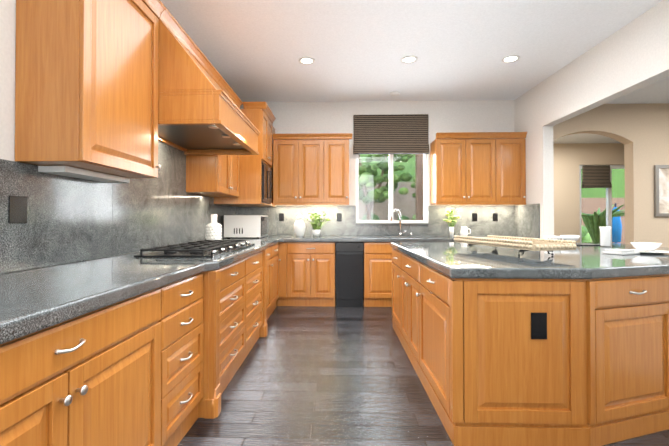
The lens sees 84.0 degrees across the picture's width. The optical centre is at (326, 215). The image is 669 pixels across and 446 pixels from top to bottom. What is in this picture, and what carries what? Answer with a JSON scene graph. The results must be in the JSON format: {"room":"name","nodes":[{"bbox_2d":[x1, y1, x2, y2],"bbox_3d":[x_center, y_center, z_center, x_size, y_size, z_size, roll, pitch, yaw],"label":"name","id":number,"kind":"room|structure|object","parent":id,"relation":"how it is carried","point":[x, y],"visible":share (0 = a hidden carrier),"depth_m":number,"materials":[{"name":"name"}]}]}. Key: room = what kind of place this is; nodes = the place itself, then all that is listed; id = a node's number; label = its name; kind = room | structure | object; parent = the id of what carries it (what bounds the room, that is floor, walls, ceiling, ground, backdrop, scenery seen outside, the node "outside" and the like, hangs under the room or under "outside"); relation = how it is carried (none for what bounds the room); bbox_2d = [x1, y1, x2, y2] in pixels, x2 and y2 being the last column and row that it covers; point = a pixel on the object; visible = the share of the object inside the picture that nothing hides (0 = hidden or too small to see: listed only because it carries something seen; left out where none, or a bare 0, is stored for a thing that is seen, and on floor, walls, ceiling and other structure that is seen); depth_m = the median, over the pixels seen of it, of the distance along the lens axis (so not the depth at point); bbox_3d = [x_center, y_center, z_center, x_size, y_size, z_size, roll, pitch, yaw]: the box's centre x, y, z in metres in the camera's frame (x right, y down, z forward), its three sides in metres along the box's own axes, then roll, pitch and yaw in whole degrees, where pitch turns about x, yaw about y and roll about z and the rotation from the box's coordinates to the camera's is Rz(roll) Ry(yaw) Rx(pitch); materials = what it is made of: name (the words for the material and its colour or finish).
{"room":"kitchen","nodes":[
{"label":"kitchen","id":0,"kind":"room"},
{"bbox_2d":[0,0,225,273],"bbox_3d":[-1.558,-0.292,1.538,0.120,2.940,8.510,0,-1,2],"label":"wall","id":1,"kind":"structure","parent":0,"point":[7,67],"depth_m":1.74,"materials":[{"name":"paint"}]},
{"bbox_2d":[15,0,162,178],"bbox_3d":[-1.312,-0.839,2.147,0.331,1.164,0.750,0,-1,2],"label":"upper cabinet","id":2,"kind":"object","parent":1,"relation":"attached to","point":[86,84],"depth_m":1.82,"materials":[{"name":"brown wood"}]},
{"bbox_2d":[38,166,129,182],"bbox_3d":[-1.390,-0.237,2.183,0.142,0.032,0.590,0,-1,2],"label":"under-cabinet fixture","id":3,"kind":"object","parent":2,"relation":"attached to","point":[69,171],"visible":1,"depth_m":2.04,"materials":[{"name":"white plastic"}]},
{"bbox_2d":[158,8,259,154],"bbox_3d":[-1.066,-1.014,3.134,0.766,0.795,1.226,0,-1,2],"label":"range hood","id":4,"kind":"object","parent":1,"relation":"attached to","point":[200,112],"visible":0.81,"depth_m":2.55,"materials":[{"name":"brown wood"}]},
{"bbox_2d":[186,77,242,196],"bbox_3d":[-1.254,-0.820,4.176,0.331,1.164,0.842,0,-1,2],"label":"upper cabinet","id":5,"kind":"object","parent":1,"relation":"attached to","point":[207,175],"depth_m":3.76,"materials":[{"name":"brown wood"}]},
{"bbox_2d":[214,102,275,206],"bbox_3d":[-1.062,-0.769,5.091,0.662,1.250,1.081,0,-1,2],"label":"tower","id":6,"kind":"object","parent":1,"relation":"attached to","point":[255,180],"visible":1,"depth_m":4.59,"materials":[{"name":"brown wood"}]},
{"bbox_2d":[0,141,539,273],"bbox_3d":[0.620,-0.196,2.476,4.179,0.934,6.310,0,-1,2],"label":"backsplash","id":7,"kind":"structure","parent":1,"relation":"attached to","point":[71,219],"depth_m":2.85,"materials":[{"name":"stone"}]},
{"bbox_2d":[8,195,26,222],"bbox_3d":[-1.471,-0.030,1.774,0.006,0.130,0.100,0,-1,2],"label":"electrical outlet plate","id":8,"kind":"object","parent":7,"relation":"attached to","point":[17,209],"depth_m":1.77,"materials":[{"name":"black plastic"}]},
{"bbox_2d":[279,213,283,220],"bbox_3d":[-0.682,0.021,5.598,0.074,0.120,0.006,0,-1,2],"label":"electrical outlet plate","id":9,"kind":"object","parent":7,"relation":"attached to","point":[281,215],"depth_m":5.60,"materials":[{"name":"black plastic"}]},
{"bbox_2d":[337,213,341,220],"bbox_3d":[0.189,0.021,5.573,0.074,0.120,0.006,0,-1,2],"label":"electrical outlet plate","id":10,"kind":"object","parent":7,"relation":"attached to","point":[339,215],"depth_m":5.57,"materials":[{"name":"black plastic"}]},
{"bbox_2d":[472,213,476,220],"bbox_3d":[2.197,0.020,5.516,0.074,0.120,0.006,0,-1,2],"label":"electrical outlet plate","id":11,"kind":"object","parent":7,"relation":"attached to","point":[474,215],"depth_m":5.51,"materials":[{"name":"black plastic"}]},
{"bbox_2d":[493,213,497,220],"bbox_3d":[2.498,0.020,5.507,0.074,0.120,0.006,0,-1,2],"label":"electrical outlet plate","id":12,"kind":"object","parent":7,"relation":"attached to","point":[495,215],"depth_m":5.50,"materials":[{"name":"black plastic"}]},
{"bbox_2d":[240,100,514,222],"bbox_3d":[0.776,-0.253,5.653,4.310,2.940,0.150,0,-1,2],"label":"wall","id":13,"kind":"structure","parent":0,"point":[443,116],"depth_m":5.59,"materials":[{"name":"paint"}]},
{"bbox_2d":[356,154,426,222],"bbox_3d":[0.981,-0.572,5.655,1.078,1.361,0.060,0,-1,2],"label":"kitchen window","id":14,"kind":"structure","parent":13,"relation":"in","point":[391,184],"depth_m":5.63,"materials":[{"name":"white"}]},
{"bbox_2d":[353,114,429,153],"bbox_3d":[0.960,-1.219,5.543,1.123,0.590,0.071,0,-1,2],"label":"blind","id":15,"kind":"object","parent":13,"relation":"attached to","point":[394,134],"visible":1,"depth_m":5.54,"materials":[{"name":"brown fabric"}]},
{"bbox_2d":[272,132,526,204],"bbox_3d":[1.014,-0.658,5.385,3.551,1.005,0.375,0,-1,2],"label":"upper cabinet","id":16,"kind":"object","parent":13,"relation":"attached to","point":[476,168],"visible":1,"depth_m":5.23,"materials":[{"name":"brown wood"}]},
{"bbox_2d":[160,0,661,101],"bbox_3d":[0.596,-1.812,1.491,4.430,0.100,8.510,0,-1,2],"label":"ceiling","id":17,"kind":"structure","parent":0,"point":[257,50],"depth_m":3.73,"materials":[{"name":"paint"}]},
{"bbox_2d":[298,57,314,64],"bbox_3d":[-0.223,-1.733,4.160,0.189,0.006,0.189,0,-1,-4],"label":"recessed light","id":18,"kind":"object","parent":17,"relation":"in","point":[304,60],"depth_m":4.15,"materials":[{"name":"white"}]},
{"bbox_2d":[390,91,399,95],"bbox_3d":[0.958,-1.709,5.216,0.130,0.034,0.130,0,-1,2],"label":"smoke detector","id":19,"kind":"object","parent":17,"relation":"attached to","point":[395,93],"visible":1,"depth_m":5.18,"materials":[{"name":"white plastic"}]},
{"bbox_2d":[401,56,417,63],"bbox_3d":[0.917,-1.734,4.127,0.189,0.006,0.189,0,-1,-4],"label":"recessed light","id":20,"kind":"object","parent":17,"relation":"in","point":[406,60],"depth_m":4.12,"materials":[{"name":"white"}]},
{"bbox_2d":[501,55,519,62],"bbox_3d":[2.037,-1.734,4.115,0.189,0.006,0.189,0,-1,-4],"label":"recessed light","id":21,"kind":"object","parent":17,"relation":"in","point":[509,59],"depth_m":4.12,"materials":[{"name":"white"}]},
{"bbox_2d":[177,299,668,445],"bbox_3d":[2.967,1.216,2.325,9.120,0.060,10.370,0,-1,2],"label":"floor","id":22,"kind":"structure","parent":0,"point":[321,376],"depth_m":2.50,"materials":[{"name":"brown wood"}]},
{"bbox_2d":[0,286,163,445],"bbox_3d":[-1.099,0.745,1.108,0.700,0.860,1.181,0,-1,2],"label":"base cabinet","id":23,"kind":"object","parent":22,"relation":"on","point":[92,378],"depth_m":1.22,"materials":[{"name":"brown wood"}]},
{"bbox_2d":[0,236,283,344],"bbox_3d":[-1.053,0.300,2.492,0.827,0.055,6.257,0,-1,2],"label":"countertop","id":24,"kind":"structure","parent":23,"relation":"on","point":[35,300],"depth_m":1.49,"materials":[{"name":"stone"}]},
{"bbox_2d":[134,240,254,256],"bbox_3d":[-0.982,0.252,3.033,0.525,0.049,1.220,0,-1,2],"label":"gas cooktop","id":25,"kind":"object","parent":24,"relation":"in","point":[207,248],"visible":1,"depth_m":2.65,"materials":[{"name":"black"}]},
{"bbox_2d":[205,214,221,239],"bbox_3d":[-1.199,0.134,3.950,0.169,0.300,0.172,0,-1,2],"label":"vase","id":26,"kind":"object","parent":24,"relation":"on","point":[213,229],"visible":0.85,"depth_m":3.90,"materials":[{"name":"white ceramic"}]},
{"bbox_2d":[224,215,267,237],"bbox_3d":[-1.089,0.145,5.107,0.492,0.300,0.522,0,-1,2],"label":"microwave","id":27,"kind":"object","parent":24,"relation":"on","point":[256,226],"visible":1,"depth_m":4.85,"materials":[{"name":"white metal"}]},
{"bbox_2d":[160,270,215,445],"bbox_3d":[-1.045,0.753,1.955,0.760,0.860,0.639,0,-1,2],"label":"base cabinet","id":28,"kind":"object","parent":22,"relation":"on","point":[160,366],"depth_m":1.96,"materials":[{"name":"brown wood"}]},
{"bbox_2d":[216,255,251,416],"bbox_3d":[-1.052,0.759,2.588,0.824,0.860,0.794,0,-1,2],"label":"base cabinet","id":29,"kind":"object","parent":22,"relation":"on","point":[234,280],"depth_m":2.61,"materials":[{"name":"brown wood"}]},
{"bbox_2d":[252,247,267,347],"bbox_3d":[-1.029,0.766,3.382,0.824,0.860,0.794,0,-1,2],"label":"base cabinet","id":30,"kind":"object","parent":22,"relation":"on","point":[259,260],"depth_m":3.56,"materials":[{"name":"brown wood"}]},
{"bbox_2d":[268,245,271,317],"bbox_3d":[-1.040,0.773,4.106,0.762,0.860,0.652,0,-1,2],"label":"base cabinet","id":31,"kind":"object","parent":22,"relation":"on","point":[270,247],"depth_m":4.32,"materials":[{"name":"brown wood"}]},
{"bbox_2d":[272,243,279,312],"bbox_3d":[-1.025,0.778,4.630,0.762,0.860,0.644,0,-1,2],"label":"base cabinet","id":32,"kind":"object","parent":22,"relation":"on","point":[275,256],"depth_m":4.69,"materials":[{"name":"brown wood"}]},
{"bbox_2d":[276,242,334,306],"bbox_3d":[-0.261,0.784,5.267,0.766,0.860,0.657,0,-1,2],"label":"base cabinet","id":33,"kind":"object","parent":22,"relation":"on","point":[306,273],"depth_m":4.94,"materials":[{"name":"brown wood"}]},
{"bbox_2d":[335,242,363,306],"bbox_3d":[0.311,0.784,5.217,0.374,0.858,0.630,0,-1,2],"label":"trash compactor","id":34,"kind":"object","parent":22,"relation":"on","point":[349,274],"visible":0.98,"depth_m":4.92,"materials":[{"name":"black metal"}]},
{"bbox_2d":[363,242,391,306],"bbox_3d":[1.012,0.783,5.231,1.018,0.860,0.657,0,-1,2],"label":"base cabinet","id":35,"kind":"object","parent":22,"relation":"on","point":[377,255],"depth_m":4.91,"materials":[{"name":"brown wood"}]},
{"bbox_2d":[284,236,528,241],"bbox_3d":[1.088,0.325,5.202,3.394,0.055,0.717,0,-1,2],"label":"countertop","id":36,"kind":"structure","parent":35,"relation":"on","point":[286,238],"depth_m":4.92,"materials":[{"name":"stone"}]},
{"bbox_2d":[293,214,305,236],"bbox_3d":[-0.388,0.132,5.348,0.180,0.331,0.180,0,-1,2],"label":"ginger jar","id":37,"kind":"object","parent":36,"relation":"on","point":[299,227],"visible":0.98,"depth_m":5.29,"materials":[{"name":"white ceramic"}]},
{"bbox_2d":[303,210,329,236],"bbox_3d":[-0.138,0.102,5.340,0.384,0.391,0.382,0,-1,2],"label":"potted plant","id":38,"kind":"object","parent":36,"relation":"on","point":[316,230],"visible":1,"depth_m":5.30,"materials":[{"name":"plant"}]},
{"bbox_2d":[390,209,411,235],"bbox_3d":[1.091,0.099,5.428,0.338,0.398,0.167,0,-1,2],"label":"sink faucet","id":39,"kind":"object","parent":36,"relation":"on","point":[400,233],"visible":0.98,"depth_m":5.47,"materials":[{"name":"silver metal"}]},
{"bbox_2d":[443,208,460,236],"bbox_3d":[1.800,0.091,5.368,0.244,0.413,0.285,0,-1,2],"label":"potted plant","id":40,"kind":"object","parent":36,"relation":"on","point":[449,211],"visible":1,"depth_m":5.34,"materials":[{"name":"green plant"}]},
{"bbox_2d":[460,226,470,235],"bbox_3d":[1.992,0.225,5.339,0.150,0.145,0.110,0,-1,2],"label":"pitcher","id":41,"kind":"object","parent":36,"relation":"on","point":[463,231],"visible":0.88,"depth_m":5.30,"materials":[{"name":"white ceramic"}]},
{"bbox_2d":[392,248,668,445],"bbox_3d":[1.681,0.762,2.935,2.083,0.859,2.134,0,-1,2],"label":"base cabinet","id":42,"kind":"object","parent":22,"relation":"on","point":[539,362],"visible":1,"depth_m":1.90,"materials":[{"name":"brown wood"}]},
{"bbox_2d":[390,242,668,278],"bbox_3d":[1.834,0.304,2.947,2.340,0.055,2.170,0,-1,2],"label":"countertop","id":43,"kind":"structure","parent":42,"relation":"on","point":[455,260],"depth_m":2.19,"materials":[{"name":"stone"}]},
{"bbox_2d":[454,235,576,255],"bbox_3d":[1.360,0.213,2.816,0.353,0.099,0.969,0,-1,-11],"label":"tray stand","id":44,"kind":"object","parent":43,"relation":"on","point":[523,244],"visible":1,"depth_m":2.57,"materials":[{"name":"beige wood"}]},
{"bbox_2d":[544,235,599,245],"bbox_3d":[2.385,0.238,3.687,0.480,0.087,0.360,0,-1,2],"label":"place setting","id":45,"kind":"object","parent":43,"relation":"on","point":[570,237],"visible":0.6,"depth_m":3.64,"materials":[{"name":"white ceramic"}]},
{"bbox_2d":[599,227,610,246],"bbox_3d":[2.537,0.189,3.383,0.090,0.180,0.090,0,-1,2],"label":"vase","id":46,"kind":"object","parent":43,"relation":"on","point":[605,236],"visible":0.96,"depth_m":3.35,"materials":[{"name":"white ceramic"}]},
{"bbox_2d":[602,242,668,254],"bbox_3d":[2.253,0.237,2.733,0.509,0.072,0.335,0,-1,2],"label":"place setting","id":47,"kind":"object","parent":43,"relation":"on","point":[645,248],"visible":1,"depth_m":2.68,"materials":[{"name":"white ceramic"}]},
{"bbox_2d":[553,143,623,241],"bbox_3d":[5.277,-0.097,7.384,4.590,2.660,0.150,0,-1,2],"label":"wall","id":48,"kind":"structure","parent":0,"point":[569,159],"depth_m":7.32,"materials":[{"name":"paint"}]},
{"bbox_2d":[582,165,611,187],"bbox_3d":[5.284,-0.768,7.268,0.520,0.440,0.086,0,-1,2],"label":"blind","id":49,"kind":"object","parent":48,"relation":"attached to","point":[595,176],"visible":1,"depth_m":7.26,"materials":[{"name":"brown fabric"}]},
{"bbox_2d":[579,165,624,242],"bbox_3d":[5.702,0.113,7.365,1.438,2.238,0.060,0,-1,2],"label":"door","id":50,"kind":"structure","parent":48,"relation":"in","point":[608,200],"depth_m":7.36,"materials":[{"name":"white"}]},
{"bbox_2d":[515,0,668,238],"bbox_3d":[2.745,-0.293,1.401,0.130,2.940,8.240,0,-1,2],"label":"wall","id":51,"kind":"structure","parent":0,"point":[631,56],"depth_m":3.98,"materials":[{"name":"paint"}]},
{"bbox_2d":[553,103,668,247],"bbox_3d":[5.254,-0.121,4.834,4.690,2.660,0.150,0,-1,2],"label":"wall","id":52,"kind":"structure","parent":0,"point":[640,132],"depth_m":4.80,"materials":[{"name":"paint"}]},
{"bbox_2d":[654,165,668,216],"bbox_3d":[4.607,-0.322,4.763,0.780,0.660,0.030,0,-1,2],"label":"framed art","id":53,"kind":"object","parent":52,"relation":"attached to","point":[661,190],"visible":0.97,"depth_m":4.77,"materials":[{"name":"grey metal"}]},
{"bbox_2d":[553,76,668,143],"bbox_3d":[5.181,-1.525,2.288,4.690,0.100,10.370,0,-1,2],"label":"ceiling","id":54,"kind":"structure","parent":0,"point":[656,92],"depth_m":4.68,"materials":[{"name":"paint"}]},
{"label":"outside","id":55,"kind":"structure","parent":0,"visible":0},
{"bbox_2d":[359,154,624,243],"bbox_3d":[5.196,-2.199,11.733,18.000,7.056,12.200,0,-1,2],"label":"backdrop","id":56,"kind":"structure","parent":55,"point":[376,184],"depth_m":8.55,"materials":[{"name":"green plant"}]},
{"bbox_2d":[612,203,621,242],"bbox_3d":[6.968,0.472,8.956,0.429,1.550,0.440,0,-1,2],"label":"patio umbrella","id":57,"kind":"object","parent":56,"relation":"on","point":[615,234],"depth_m":8.87,"materials":[{"name":"blue fabric"}]}
]}

